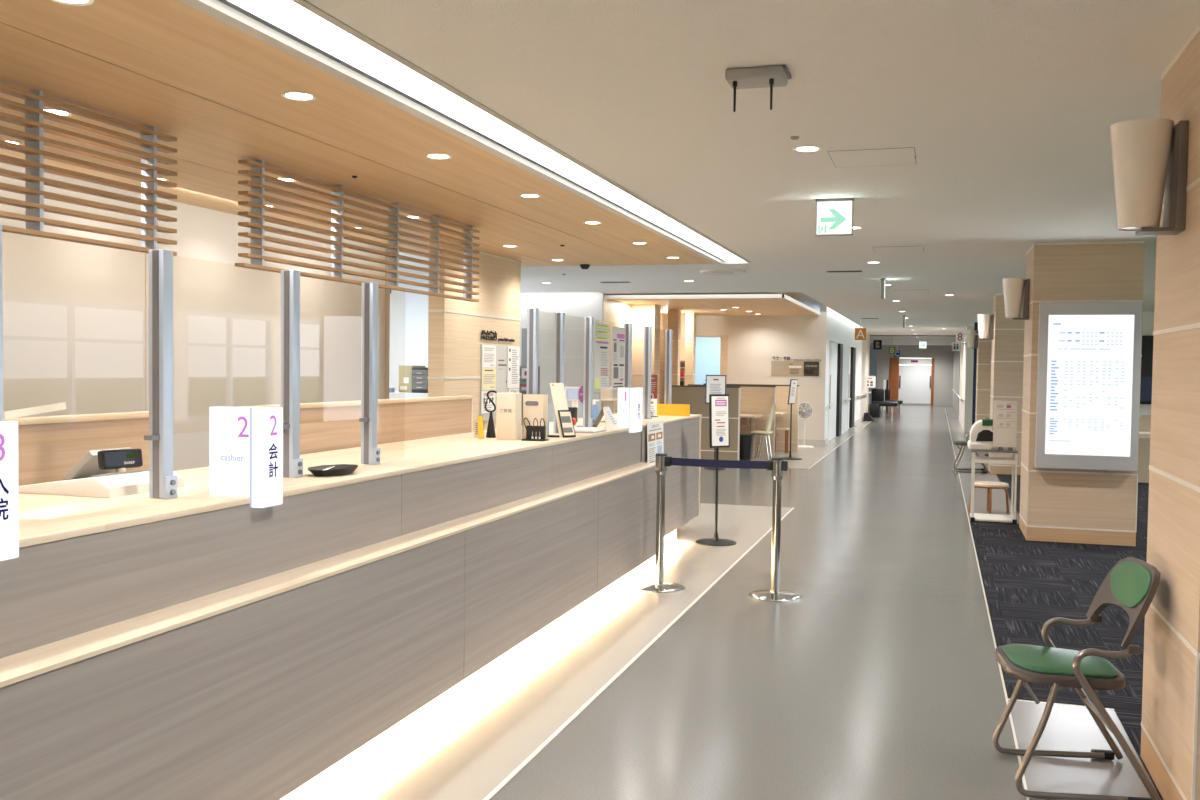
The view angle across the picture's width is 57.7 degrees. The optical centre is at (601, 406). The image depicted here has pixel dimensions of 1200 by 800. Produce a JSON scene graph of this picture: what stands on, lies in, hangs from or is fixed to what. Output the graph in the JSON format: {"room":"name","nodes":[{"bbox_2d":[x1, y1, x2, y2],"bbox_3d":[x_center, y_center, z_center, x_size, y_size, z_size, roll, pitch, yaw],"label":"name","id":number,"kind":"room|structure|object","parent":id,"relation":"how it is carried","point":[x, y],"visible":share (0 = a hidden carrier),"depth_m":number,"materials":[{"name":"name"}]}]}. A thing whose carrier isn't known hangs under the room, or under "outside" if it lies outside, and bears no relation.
{"room":"hospital interior","nodes":[
{"label":"hospital interior","id":0,"kind":"room"},
{"bbox_2d":[0,162,389,470],"bbox_3d":[-4.660,0.022,2.827,0.235,2.630,16.660,1,2,17],"label":"wall","id":1,"kind":"structure","parent":0,"point":[76,315],"depth_m":7.78,"materials":[{"name":"grey paint"}]},
{"bbox_2d":[0,0,715,266],"bbox_3d":[-2.890,-1.306,3.266,2.900,0.040,18.620,1,2,17],"label":"ceiling","id":2,"kind":"structure","parent":0,"point":[171,66],"depth_m":5.34,"materials":[{"name":"brown wood"}]},
{"bbox_2d":[51,0,94,5],"bbox_3d":[-1.659,-1.274,3.390,0.146,0.007,0.146,1,2,17],"label":"recessed light","id":3,"kind":"object","parent":2,"relation":"in","point":[71,2],"visible":1,"depth_m":3.44,"materials":[{"name":"white plastic"}]},
{"bbox_2d":[0,83,176,255],"bbox_3d":[-3.040,-0.957,2.496,0.080,0.606,6.100,1,2,17],"label":"screen","id":4,"kind":"object","parent":2,"relation":"hanging from","point":[34,138],"visible":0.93,"depth_m":4.81,"materials":[{"name":"brown wood"}]},
{"bbox_2d":[281,92,316,100],"bbox_3d":[-1.283,-1.313,4.613,0.146,0.007,0.146,1,2,17],"label":"recessed light","id":5,"kind":"object","parent":2,"relation":"in","point":[297,96],"visible":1,"depth_m":4.61,"materials":[{"name":"white plastic"}]},
{"bbox_2d":[235,159,479,301],"bbox_3d":[-1.514,-1.116,7.454,0.080,0.606,3.180,1,2,17],"label":"screen","id":6,"kind":"object","parent":2,"relation":"hanging from","point":[257,205],"visible":0.99,"depth_m":6.96,"materials":[{"name":"brown wood"}]},
{"bbox_2d":[389,278,428,390],"bbox_3d":[-3.436,-0.333,12.928,3.830,2.644,3.500,1,2,17],"label":"wall","id":7,"kind":"structure","parent":0,"point":[408,311],"depth_m":14.36,"materials":[{"name":"white paint"}]},
{"bbox_2d":[427,242,520,431],"bbox_3d":[-1.256,-0.228,10.989,0.170,2.630,1.920,1,2,17],"label":"wall","id":8,"kind":"structure","parent":0,"point":[455,327],"depth_m":10.64,"materials":[{"name":"brown wood"}]},
{"bbox_2d":[480,344,518,419],"bbox_3d":[-1.054,-0.254,11.339,0.017,0.762,1.030,1,2,17],"label":"notice board","id":9,"kind":"object","parent":8,"relation":"attached to","point":[501,350],"visible":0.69,"depth_m":11.29,"materials":[{"name":"grey paper"}]},
{"bbox_2d":[481,391,494,413],"bbox_3d":[-1.147,-0.045,11.016,0.003,0.225,0.355,1,2,17],"label":"paper","id":10,"kind":"object","parent":9,"relation":"attached to","point":[490,407],"visible":0.83,"depth_m":10.97,"materials":[{"name":"white paper"}]},
{"bbox_2d":[482,368,495,389],"bbox_3d":[-1.141,-0.277,11.017,0.003,0.220,0.355,1,2,17],"label":"paper","id":11,"kind":"object","parent":9,"relation":"attached to","point":[488,374],"visible":1,"depth_m":11.01,"materials":[{"name":"beige paper"}]},
{"bbox_2d":[482,345,495,367],"bbox_3d":[-1.139,-0.505,11.006,0.003,0.225,0.350,1,2,17],"label":"paper","id":12,"kind":"object","parent":9,"relation":"attached to","point":[488,351],"visible":1,"depth_m":10.99,"materials":[{"name":"white paper"}]},
{"bbox_2d":[507,346,519,387],"bbox_3d":[-0.944,-0.420,11.648,0.003,0.445,0.345,1,2,17],"label":"paper","id":13,"kind":"object","parent":9,"relation":"attached to","point":[513,362],"visible":1,"depth_m":11.64,"materials":[{"name":"white paper"}]},
{"bbox_2d":[520,292,603,421],"bbox_3d":[-1.907,-0.590,17.597,4.000,2.860,0.065,1,2,17],"label":"wall","id":14,"kind":"structure","parent":0,"point":[576,306],"depth_m":17.16,"materials":[{"name":"grey paint"}]},
{"bbox_2d":[519,366,539,398],"bbox_3d":[-1.053,0.196,14.986,0.400,1.500,0.200,1,2,17],"label":"notice","id":15,"kind":"object","parent":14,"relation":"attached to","point":[523,369],"visible":0.25,"depth_m":14.97,"materials":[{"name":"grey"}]},
{"bbox_2d":[602,299,660,413],"bbox_3d":[0.364,-0.429,17.984,0.720,2.570,2.000,1,2,17],"label":"wall pier","id":16,"kind":"object","parent":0,"point":[616,313],"visible":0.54,"depth_m":18.48,"materials":[{"name":"brown wood"}]},
{"bbox_2d":[659,310,695,403],"bbox_3d":[1.164,-0.514,20.613,0.903,2.570,3.500,1,2,17],"label":"wall pier","id":17,"kind":"object","parent":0,"point":[683,326],"visible":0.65,"depth_m":21.01,"materials":[{"name":"beige wood"}]},
{"bbox_2d":[695,337,720,384],"bbox_3d":[2.336,-0.642,23.572,3.000,2.644,2.550,1,2,17],"label":"wall","id":18,"kind":"structure","parent":0,"point":[707,352],"depth_m":24.77,"materials":[{"name":"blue paint"}]},
{"bbox_2d":[608,298,818,315],"bbox_3d":[0.267,-1.800,19.896,6.750,0.030,5.320,1,2,17],"label":"ceiling","id":19,"kind":"structure","parent":0,"point":[759,306],"depth_m":18.73,"materials":[{"name":"beige wood"}]},
{"bbox_2d":[604,294,820,315],"bbox_3d":[0.277,-1.815,19.877,6.780,0.060,5.350,1,2,17],"label":"cove","id":20,"kind":"object","parent":19,"relation":"attached to","point":[714,296],"visible":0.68,"depth_m":16.80,"materials":[{"name":"beige paint"}]},
{"bbox_2d":[280,404,1159,799],"bbox_3d":[6.358,0.852,21.623,17.500,0.103,59.000,1,2,17],"label":"floor","id":21,"kind":"structure","parent":0,"point":[883,681],"depth_m":5.25,"materials":[{"name":"plastic"}]},
{"bbox_2d":[4,395,472,485],"bbox_3d":[-2.263,0.726,2.537,0.058,1.307,9.492,1,2,17],"label":"wall","id":22,"kind":"structure","parent":21,"relation":"on","point":[324,426],"depth_m":5.15,"materials":[{"name":"beige wood"}]},
{"bbox_2d":[4,402,65,418],"bbox_3d":[-1.898,0.014,3.652,0.004,0.048,0.264,1,2,17],"label":"ledge","id":23,"kind":"object","parent":22,"relation":"on","point":[59,406],"visible":0.93,"depth_m":3.64,"materials":[{"name":"beige"}]},
{"bbox_2d":[0,413,701,799],"bbox_3d":[-1.869,0.864,2.152,0.925,1.070,16.960,1,2,17],"label":"reception counter","id":24,"kind":"object","parent":21,"relation":"on","point":[196,644],"depth_m":3.53,"materials":[{"name":"grey wood"}]},
{"bbox_2d":[0,421,18,560],"bbox_3d":[-1.471,0.194,2.514,0.202,0.319,0.118,1,2,17],"label":"lit sign","id":25,"kind":"object","parent":24,"relation":"on","point":[9,475],"visible":1,"depth_m":2.51,"materials":[{"name":"white plastic"}]},
{"bbox_2d":[19,447,183,497],"bbox_3d":[-1.666,0.208,3.629,0.375,0.140,0.360,1,2,17],"label":"cash register","id":26,"kind":"object","parent":24,"relation":"on","point":[94,475],"visible":0.95,"depth_m":3.52,"materials":[{"name":"beige plastic"}]},
{"bbox_2d":[0,224,379,498],"bbox_3d":[-1.350,-0.102,3.500,0.076,0.777,3.100,1,2,17],"label":"posts","id":27,"kind":"object","parent":24,"relation":"on","point":[163,484],"visible":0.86,"depth_m":3.44,"materials":[{"name":"silver metal"}]},
{"bbox_2d":[209,406,282,507],"bbox_3d":[-1.155,0.161,3.540,0.202,0.319,0.118,1,2,17],"label":"lit sign","id":28,"kind":"object","parent":24,"relation":"on","point":[246,443],"visible":1,"depth_m":3.49,"materials":[{"name":"white plastic"}]},
{"bbox_2d":[308,464,357,475],"bbox_3d":[-1.044,0.248,4.234,0.157,0.030,0.259,1,2,17],"label":"tray","id":29,"kind":"object","parent":24,"relation":"on","point":[337,469],"visible":1,"depth_m":4.21,"materials":[{"name":"black plastic"}]},
{"bbox_2d":[19,413,701,547],"bbox_3d":[-1.934,0.372,2.156,0.775,0.090,16.960,1,2,17],"label":"countertop","id":30,"kind":"structure","parent":24,"relation":"on","point":[43,518],"depth_m":3.83,"materials":[{"name":"brown wood"}]},
{"bbox_2d":[475,416,483,437],"bbox_3d":[-0.729,0.120,6.448,0.063,0.135,0.130,1,2,-5],"label":"brochure holder","id":31,"kind":"object","parent":24,"relation":"on","point":[479,433],"visible":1,"depth_m":6.40,"materials":[{"name":"plastic"}]},
{"bbox_2d":[485,390,496,437],"bbox_3d":[-0.663,0.045,6.518,0.060,0.282,0.062,2,3,36],"label":"stand","id":32,"kind":"object","parent":24,"relation":"on","point":[490,433],"visible":1,"depth_m":6.51,"materials":[{"name":"black plastic"}]},
{"bbox_2d":[496,393,521,439],"bbox_3d":[-0.542,0.057,6.365,0.120,0.272,0.102,1,2,17],"label":"box","id":33,"kind":"object","parent":24,"relation":"on","point":[509,405],"visible":0.99,"depth_m":6.32,"materials":[{"name":"beige"}]},
{"bbox_2d":[522,394,547,438],"bbox_3d":[-0.398,0.060,6.478,0.130,0.262,0.081,1,2,17],"label":"box","id":34,"kind":"object","parent":24,"relation":"on","point":[533,405],"visible":0.75,"depth_m":6.45,"materials":[{"name":"beige"}]},
{"bbox_2d":[521,425,548,440],"bbox_3d":[-0.385,0.155,6.305,0.140,0.085,0.090,1,2,17],"label":"stand","id":35,"kind":"object","parent":24,"relation":"on","point":[536,433],"visible":1,"depth_m":6.29,"materials":[{"name":"black plastic"}]},
{"bbox_2d":[547,383,575,437],"bbox_3d":[-0.282,0.023,6.631,0.249,0.331,0.099,1,2,17],"label":"board","id":36,"kind":"object","parent":24,"relation":"on","point":[564,419],"visible":0.98,"depth_m":6.61,"materials":[{"name":"beige"}]},
{"bbox_2d":[565,387,579,407],"bbox_3d":[-0.215,-0.021,8.669,0.160,0.270,0.042,1,2,17],"label":"paper sign","id":37,"kind":"object","parent":24,"relation":"on","point":[571,393],"visible":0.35,"depth_m":8.65,"materials":[{"name":"white paper"}]},
{"bbox_2d":[574,427,606,432],"bbox_3d":[-0.112,0.157,7.231,0.210,0.022,0.300,1,2,17],"label":"document tray","id":38,"kind":"object","parent":24,"relation":"on","point":[577,429],"visible":0.76,"depth_m":7.12,"materials":[{"name":"grey plastic"}]},
{"bbox_2d":[527,308,672,432],"bbox_3d":[0.102,-0.254,8.217,0.076,0.777,3.531,1,2,17],"label":"screen","id":39,"kind":"object","parent":24,"relation":"on","point":[532,313],"visible":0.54,"depth_m":7.59,"materials":[{"name":"silver metal"}]},
{"bbox_2d":[594,322,609,388],"bbox_3d":[0.003,-0.365,7.896,0.003,0.470,0.360,1,2,17],"label":"poster","id":40,"kind":"object","parent":39,"relation":"attached to","point":[602,331],"visible":1,"depth_m":7.89,"materials":[{"name":"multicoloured paper"}]},
{"bbox_2d":[611,326,624,388],"bbox_3d":[0.126,-0.368,8.297,0.003,0.470,0.360,1,2,17],"label":"poster","id":41,"kind":"object","parent":39,"relation":"attached to","point":[618,333],"visible":0.98,"depth_m":8.29,"materials":[{"name":"grey paper"}]},
{"bbox_2d":[594,406,619,428],"bbox_3d":[0.027,0.078,7.693,0.180,0.150,0.150,1,2,17],"label":"tent card","id":42,"kind":"object","parent":24,"relation":"on","point":[611,423],"visible":0.93,"depth_m":7.65,"materials":[{"name":"white paper"}]},
{"bbox_2d":[601,387,617,422],"bbox_3d":[0.058,-0.014,8.518,0.110,0.275,0.150,1,2,17],"label":"printer","id":43,"kind":"object","parent":24,"relation":"on","point":[608,395],"visible":0.65,"depth_m":8.46,"materials":[{"name":"beige plastic"}]},
{"bbox_2d":[617,387,642,432],"bbox_3d":[0.204,0.024,7.835,0.132,0.319,0.212,1,2,17],"label":"lit sign","id":44,"kind":"object","parent":24,"relation":"on","point":[630,400],"visible":0.97,"depth_m":7.74,"materials":[{"name":"white plastic"}]},
{"bbox_2d":[651,375,657,416],"bbox_3d":[0.449,-0.093,9.531,0.080,0.370,0.080,1,2,17],"label":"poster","id":45,"kind":"object","parent":24,"relation":"on","point":[653,377],"visible":0.55,"depth_m":9.52,"materials":[{"name":"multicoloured paper"}]},
{"bbox_2d":[647,420,663,462],"bbox_3d":[0.415,0.283,8.413,0.012,0.335,0.500,1,2,17],"label":"poster","id":46,"kind":"object","parent":24,"relation":"attached to","point":[655,445],"visible":0.98,"depth_m":8.38,"materials":[{"name":"white paper"}]},
{"bbox_2d":[642,404,689,415],"bbox_3d":[0.466,0.039,9.546,0.490,0.105,0.610,1,2,17],"label":"divider","id":47,"kind":"object","parent":24,"relation":"on","point":[662,409],"visible":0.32,"depth_m":9.80,"materials":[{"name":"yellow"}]},
{"bbox_2d":[389,391,427,398],"bbox_3d":[-2.272,0.442,11.888,1.140,1.200,0.590,1,2,17],"label":"shelf","id":48,"kind":"object","parent":21,"relation":"on","point":[394,395],"visible":0.07,"depth_m":11.52,"materials":[{"name":"white paint"}]},
{"bbox_2d":[399,365,424,392],"bbox_3d":[-2.059,-0.298,11.824,0.170,0.290,0.302,1,2,17],"label":"file box","id":49,"kind":"object","parent":48,"relation":"on","point":[405,371],"visible":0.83,"depth_m":11.68,"materials":[{"name":"beige"}]},
{"bbox_2d":[412,367,427,392],"bbox_3d":[-1.891,-0.282,11.710,0.200,0.270,0.322,1,2,17],"label":"drawer unit","id":50,"kind":"object","parent":48,"relation":"on","point":[419,374],"visible":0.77,"depth_m":11.57,"materials":[{"name":"black plastic"}]},
{"bbox_2d":[634,453,684,592],"bbox_3d":[0.399,0.779,7.408,0.350,0.918,0.350,1,2,17],"label":"barrier post","id":51,"kind":"object","parent":21,"relation":"on","point":[662,460],"visible":1,"depth_m":7.38,"materials":[{"name":"silver metal"}]},
{"bbox_2d":[671,458,766,468],"bbox_3d":[0.780,0.382,7.283,0.653,0.056,0.002,1,2,17],"label":"belt","id":52,"kind":"object","parent":51,"relation":"attached to","point":[674,461],"visible":1,"depth_m":7.28,"materials":[{"name":"blue fabric"}]},
{"bbox_2d":[671,385,740,460],"bbox_3d":[1.677,0.272,17.811,1.164,1.215,0.050,1,2,17],"label":"wall","id":53,"kind":"structure","parent":21,"relation":"on","point":[695,396],"depth_m":17.78,"materials":[{"name":"beige laminate"}]},
{"bbox_2d":[704,375,725,469],"bbox_3d":[1.699,0.232,16.286,0.320,1.405,0.320,1,2,13],"label":"sign stand","id":54,"kind":"object","parent":21,"relation":"on","point":[715,384],"visible":0.57,"depth_m":16.24,"materials":[{"name":"black plastic"}]},
{"bbox_2d":[695,394,735,545],"bbox_3d":[0.988,0.536,9.344,0.350,1.280,0.350,-1,3,-35],"label":"sign stand","id":55,"kind":"object","parent":21,"relation":"on","point":[718,403],"visible":1,"depth_m":9.31,"materials":[{"name":"black plastic"}]},
{"bbox_2d":[688,384,775,455],"bbox_3d":[2.256,0.235,19.045,1.544,1.215,0.050,1,2,17],"label":"wall","id":56,"kind":"structure","parent":21,"relation":"on","point":[754,399],"depth_m":18.87,"materials":[{"name":"brown wood"}]},
{"bbox_2d":[739,434,754,459],"bbox_3d":[2.353,0.662,17.852,0.270,0.410,0.270,1,2,17],"label":"waste bin","id":57,"kind":"object","parent":21,"relation":"on","point":[746,440],"visible":0.81,"depth_m":17.73,"materials":[{"name":"black plastic"}]},
{"bbox_2d":[740,414,761,456],"bbox_3d":[2.032,0.496,18.599,1.290,0.720,0.800,1,2,17],"label":"desk","id":58,"kind":"object","parent":21,"relation":"on","point":[745,428],"visible":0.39,"depth_m":18.19,"materials":[{"name":"brown wood"}]},
{"bbox_2d":[704,384,798,450],"bbox_3d":[2.767,0.196,20.300,1.784,1.215,0.050,1,2,17],"label":"wall","id":59,"kind":"structure","parent":21,"relation":"on","point":[782,391],"depth_m":20.09,"materials":[{"name":"brown wood"}]},
{"bbox_2d":[751,405,775,459],"bbox_3d":[2.710,0.427,18.231,0.360,0.908,0.400,1,2,17],"label":"chair","id":60,"kind":"object","parent":21,"relation":"on","point":[767,431],"visible":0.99,"depth_m":18.10,"materials":[{"name":"beige"}]},
{"bbox_2d":[748,457,801,601],"bbox_3d":[1.152,0.797,7.187,0.350,0.918,0.350,1,2,17],"label":"barrier post","id":61,"kind":"object","parent":21,"relation":"on","point":[777,465],"visible":1,"depth_m":7.16,"materials":[{"name":"silver metal"}]},
{"bbox_2d":[781,379,801,459],"bbox_3d":[3.168,0.214,18.240,0.400,1.339,0.400,2,2,31],"label":"sign stand","id":62,"kind":"object","parent":21,"relation":"on","point":[793,382],"visible":0.87,"depth_m":18.23,"materials":[{"name":"black plastic"}]},
{"bbox_2d":[798,402,813,447],"bbox_3d":[3.928,0.350,21.099,0.380,0.880,0.380,1,2,17],"label":"pedestal fan","id":63,"kind":"object","parent":21,"relation":"on","point":[804,414],"visible":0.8,"depth_m":21.00,"materials":[{"name":"white plastic"}]},
{"bbox_2d":[799,402,812,418],"bbox_3d":[3.905,0.083,21.006,0.340,0.340,0.085,1,2,17],"label":"grille","id":64,"kind":"object","parent":63,"relation":"attached to","point":[804,414],"depth_m":21.00,"materials":[{"name":"white plastic"}]},
{"bbox_2d":[863,376,875,421],"bbox_3d":[7.932,-0.231,32.252,0.340,1.340,0.300,1,2,17],"label":"stand","id":65,"kind":"object","parent":21,"relation":"on","point":[870,381],"visible":1,"depth_m":32.18,"materials":[{"name":"white metal"}]},
{"bbox_2d":[869,389,897,417],"bbox_3d":[9.197,-0.111,35.478,0.850,0.900,1.400,1,2,17],"label":"seat","id":66,"kind":"object","parent":21,"relation":"on","point":[875,408],"visible":0.95,"depth_m":34.96,"materials":[{"name":"leather"}]},
{"bbox_2d":[953,418,989,472],"bbox_3d":[5.551,0.572,16.370,0.509,0.815,0.520,1,2,14],"label":"folding chair","id":67,"kind":"object","parent":21,"relation":"on","point":[962,443],"visible":0.49,"depth_m":16.23,"materials":[{"name":"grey metal"}]},
{"bbox_2d":[968,481,1008,513],"bbox_3d":[4.096,0.973,11.551,0.391,0.331,0.421,-1,3,-40],"label":"stool","id":68,"kind":"object","parent":21,"relation":"on","point":[989,485],"visible":0.87,"depth_m":11.44,"materials":[{"name":"brown wood"}]},
{"bbox_2d":[993,557,1160,799],"bbox_3d":[1.737,0.969,4.015,0.509,0.815,0.520,1,2,10],"label":"folding chair","id":69,"kind":"object","parent":21,"relation":"on","point":[1132,584],"visible":1,"depth_m":3.89,"materials":[{"name":"grey"}]},
{"bbox_2d":[306,0,1199,344],"bbox_3d":[6.395,-1.992,21.521,17.500,0.306,59.000,1,2,17],"label":"ceiling","id":70,"kind":"structure","parent":0,"point":[1007,109],"depth_m":4.90,"materials":[{"name":"white paint"}]},
{"bbox_2d":[178,0,750,266],"bbox_3d":[-2.709,-1.321,3.223,3.270,0.082,18.645,1,2,17],"label":"cove","id":71,"kind":"object","parent":70,"relation":"attached to","point":[224,11],"visible":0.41,"depth_m":4.70,"materials":[{"name":"beige"}]},
{"bbox_2d":[227,0,743,260],"bbox_3d":[-1.296,-1.305,2.770,0.238,0.065,18.610,1,2,17],"label":"light","id":72,"kind":"object","parent":71,"relation":"attached to","point":[287,15],"visible":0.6,"depth_m":4.69,"materials":[{"name":"glowing white light diffuser"}]},
{"bbox_2d":[700,269,744,274],"bbox_3d":[1.418,-1.573,12.776,0.524,0.030,0.524,1,2,17],"label":"ceiling vent","id":73,"kind":"object","parent":70,"relation":"in","point":[708,271],"visible":1,"depth_m":12.69,"materials":[{"name":"silver metal"}]},
{"bbox_2d":[725,65,790,111],"bbox_3d":[0.602,-1.209,4.201,0.230,0.160,0.175,1,2,17],"label":"antenna","id":74,"kind":"object","parent":70,"relation":"attached to","point":[775,75],"visible":1,"depth_m":4.14,"materials":[{"name":"grey plastic"}]},
{"bbox_2d":[815,198,853,235],"bbox_3d":[1.557,-1.265,7.289,0.250,0.245,0.060,1,2,17],"label":"exit sign","id":75,"kind":"object","parent":70,"relation":"attached to","point":[834,216],"visible":1,"depth_m":7.27,"materials":[{"name":"grey plastic"}]},
{"bbox_2d":[827,147,916,167],"bbox_3d":[1.460,-1.335,5.856,0.442,0.005,0.470,1,2,17],"label":"ceiling hatch","id":76,"kind":"object","parent":70,"relation":"attached to","point":[887,156],"visible":1,"depth_m":5.84,"materials":[{"name":"silver metal"}]},
{"bbox_2d":[873,246,923,251],"bbox_3d":[2.788,-1.476,10.232,0.456,0.005,0.440,1,2,17],"label":"ceiling hatch","id":77,"kind":"object","parent":70,"relation":"attached to","point":[898,248],"visible":1,"depth_m":10.23,"materials":[{"name":"silver metal"}]},
{"bbox_2d":[696,312,826,439],"bbox_3d":[1.127,-0.621,22.532,6.900,2.644,0.150,1,2,17],"label":"wall","id":78,"kind":"structure","parent":0,"point":[754,342],"depth_m":21.71,"materials":[{"name":"beige paint"}]},
{"bbox_2d":[696,335,727,383],"bbox_3d":[2.197,-0.358,22.206,0.750,2.170,0.180,1,2,17],"label":"door frame","id":79,"kind":"structure","parent":78,"relation":"in","point":[724,338],"depth_m":22.01,"materials":[{"name":"brown wood"}]},
{"bbox_2d":[771,361,818,375],"bbox_3d":[3.833,-0.750,21.606,0.940,0.290,0.013,1,2,17],"label":"sign board","id":80,"kind":"object","parent":78,"relation":"attached to","point":[778,368],"visible":1,"depth_m":21.60,"materials":[{"name":"beige"}]},
{"bbox_2d":[820,303,869,439],"bbox_3d":[7.834,-1.096,35.133,1.502,2.860,28.200,1,2,17],"label":"wall","id":81,"kind":"structure","parent":0,"point":[839,329],"depth_m":26.43,"materials":[{"name":"white paint"}]},
{"bbox_2d":[798,416,863,445],"bbox_3d":[5.614,0.478,28.689,1.915,0.120,14.515,1,2,17],"label":"baseboard","id":82,"kind":"structure","parent":81,"relation":"attached to","point":[800,441],"depth_m":21.57,"materials":[{"name":"grey plastic"}]},
{"bbox_2d":[828,341,842,440],"bbox_3d":[5.053,-0.341,23.740,0.110,2.100,3.250,1,2,17],"label":"door","id":83,"kind":"structure","parent":81,"relation":"in","point":[836,350],"depth_m":24.30,"materials":[{"name":"white paint"}]},
{"bbox_2d":[847,346,855,430],"bbox_3d":[6.399,-0.481,28.110,0.110,2.100,2.300,1,2,17],"label":"door","id":84,"kind":"structure","parent":81,"relation":"in","point":[852,351],"depth_m":28.35,"materials":[{"name":"white paint"}]},
{"bbox_2d":[870,343,877,403],"bbox_3d":[10.688,-1.272,44.011,1.884,2.644,0.727,-1,3,-40],"label":"wall","id":85,"kind":"structure","parent":0,"point":[874,353],"depth_m":44.66,"materials":[{"name":"grey"}]},
{"bbox_2d":[869,345,953,405],"bbox_3d":[13.960,-1.426,48.075,5.600,2.744,0.150,1,2,17],"label":"wall","id":86,"kind":"structure","parent":0,"point":[943,355],"depth_m":47.79,"materials":[{"name":"grey paint"}]},
{"bbox_2d":[889,358,933,405],"bbox_3d":[13.684,-1.100,48.140,1.890,2.080,0.150,1,2,17],"label":"door","id":87,"kind":"structure","parent":86,"relation":"in","point":[911,380],"depth_m":48.12,"materials":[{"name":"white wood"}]},
{"bbox_2d":[953,326,973,431],"bbox_3d":[12.534,-1.002,37.196,0.720,2.644,21.500,1,2,17],"label":"wall","id":88,"kind":"structure","parent":0,"point":[964,358],"depth_m":28.23,"materials":[{"name":"beige paint"}]},
{"bbox_2d":[972,322,977,424],"bbox_3d":[8.676,-0.619,25.207,0.160,2.644,0.100,1,2,17],"label":"panel","id":89,"kind":"object","parent":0,"point":[975,323],"visible":0.21,"depth_m":25.17,"materials":[{"name":"blue"}]},
{"bbox_2d":[975,322,991,421],"bbox_3d":[8.222,-0.528,22.517,0.891,2.644,0.895,1,2,17],"label":"wall pillar","id":90,"kind":"structure","parent":0,"point":[984,350],"depth_m":22.19,"materials":[{"name":"brown wood"}]},
{"bbox_2d":[966,330,977,347],"bbox_3d":[7.699,-1.396,22.656,0.235,0.376,0.200,1,2,17],"label":"wall sconce","id":91,"kind":"object","parent":90,"relation":"attached to","point":[971,342],"visible":0.99,"depth_m":22.59,"materials":[{"name":"beige fabric"}]},
{"bbox_2d":[989,294,1024,474],"bbox_3d":[6.296,-0.327,16.260,0.891,2.644,0.895,1,2,17],"label":"wall pillar","id":92,"kind":"structure","parent":0,"point":[1007,356],"depth_m":15.90,"materials":[{"name":"brown wood"}]},
{"bbox_2d":[977,314,993,339],"bbox_3d":[5.773,-1.196,16.399,0.235,0.376,0.200,1,2,17],"label":"wall sconce","id":93,"kind":"object","parent":92,"relation":"attached to","point":[984,320],"visible":1,"depth_m":16.33,"materials":[{"name":"beige fabric"}]},
{"bbox_2d":[970,454,1162,799],"bbox_3d":[6.266,1.383,5.443,8.155,0.006,28.000,1,2,17],"label":"floor","id":94,"kind":"structure","parent":0,"point":[1027,584],"depth_m":7.23,"materials":[{"name":"dark grey carpet"}]},
{"bbox_2d":[970,448,1018,523],"bbox_3d":[3.953,0.795,11.009,0.440,0.720,0.490,1,2,17],"label":"cart","id":95,"kind":"object","parent":94,"relation":"on","point":[974,517],"visible":0.9,"depth_m":10.86,"materials":[{"name":"beige plastic"}]},
{"bbox_2d":[967,419,992,450],"bbox_3d":[3.826,0.276,11.016,0.230,0.312,0.420,1,2,17],"label":"monitor","id":96,"kind":"object","parent":95,"relation":"on","point":[981,436],"visible":1,"depth_m":10.84,"materials":[{"name":"beige plastic"}]},
{"bbox_2d":[971,448,1018,452],"bbox_3d":[3.959,0.442,11.001,0.440,0.015,0.480,1,2,17],"label":"shelf","id":97,"kind":"object","parent":95,"relation":"attached to","point":[995,450],"depth_m":10.82,"materials":[{"name":"silver metal"}]},
{"bbox_2d":[993,400,1017,451],"bbox_3d":[3.999,0.192,10.808,0.220,0.500,0.110,1,2,17],"label":"board","id":98,"kind":"object","parent":95,"relation":"on","point":[1005,412],"visible":1,"depth_m":10.78,"materials":[{"name":"beige paper"}]},
{"bbox_2d":[1138,432,1150,482],"bbox_3d":[7.778,0.715,15.163,2.040,0.680,0.540,1,2,17],"label":"shelf","id":99,"kind":"object","parent":94,"relation":"on","point":[1144,437],"visible":0.02,"depth_m":15.00,"materials":[{"name":"beige"}]},
{"bbox_2d":[1019,241,1144,545],"bbox_3d":[4.355,-0.125,9.955,0.891,2.644,0.895,1,2,17],"label":"wall pillar","id":100,"kind":"structure","parent":0,"point":[1057,505],"depth_m":9.55,"materials":[{"name":"brown wood"}]},
{"bbox_2d":[1002,278,1029,319],"bbox_3d":[3.832,-0.993,10.094,0.235,0.376,0.200,1,2,17],"label":"wall sconce","id":101,"kind":"object","parent":100,"relation":"attached to","point":[1013,288],"visible":1,"depth_m":10.03,"materials":[{"name":"grey metal"}]},
{"bbox_2d":[1035,302,1141,470],"bbox_3d":[4.221,-0.175,9.468,0.812,1.447,0.109,1,2,17],"label":"display","id":102,"kind":"object","parent":100,"relation":"attached to","point":[1088,361],"visible":1,"depth_m":9.42,"materials":[{"name":"silver metal"}]},
{"bbox_2d":[1139,311,1153,431],"bbox_3d":[10.163,-0.410,19.945,5.300,2.644,0.190,1,2,17],"label":"wall","id":103,"kind":"structure","parent":0,"point":[1148,317],"depth_m":19.93,"materials":[{"name":"beige paint"}]},
{"bbox_2d":[1140,336,1153,403],"bbox_3d":[10.033,-0.661,19.844,1.700,1.250,0.065,1,2,17],"label":"wall monitor","id":104,"kind":"object","parent":103,"relation":"attached to","point":[1147,341],"visible":0.09,"depth_m":19.85,"materials":[{"name":"black plastic"}]},
{"bbox_2d":[1140,24,1199,799],"bbox_3d":[2.417,0.077,3.660,0.891,2.644,0.895,1,2,17],"label":"wall pillar","id":105,"kind":"structure","parent":0,"point":[1170,724],"depth_m":3.75,"materials":[{"name":"brown wood"}]},
{"bbox_2d":[1110,118,1188,235],"bbox_3d":[1.891,-0.791,3.789,0.235,0.376,0.200,1,2,17],"label":"wall sconce","id":106,"kind":"object","parent":105,"relation":"attached to","point":[1150,155],"visible":1,"depth_m":3.72,"materials":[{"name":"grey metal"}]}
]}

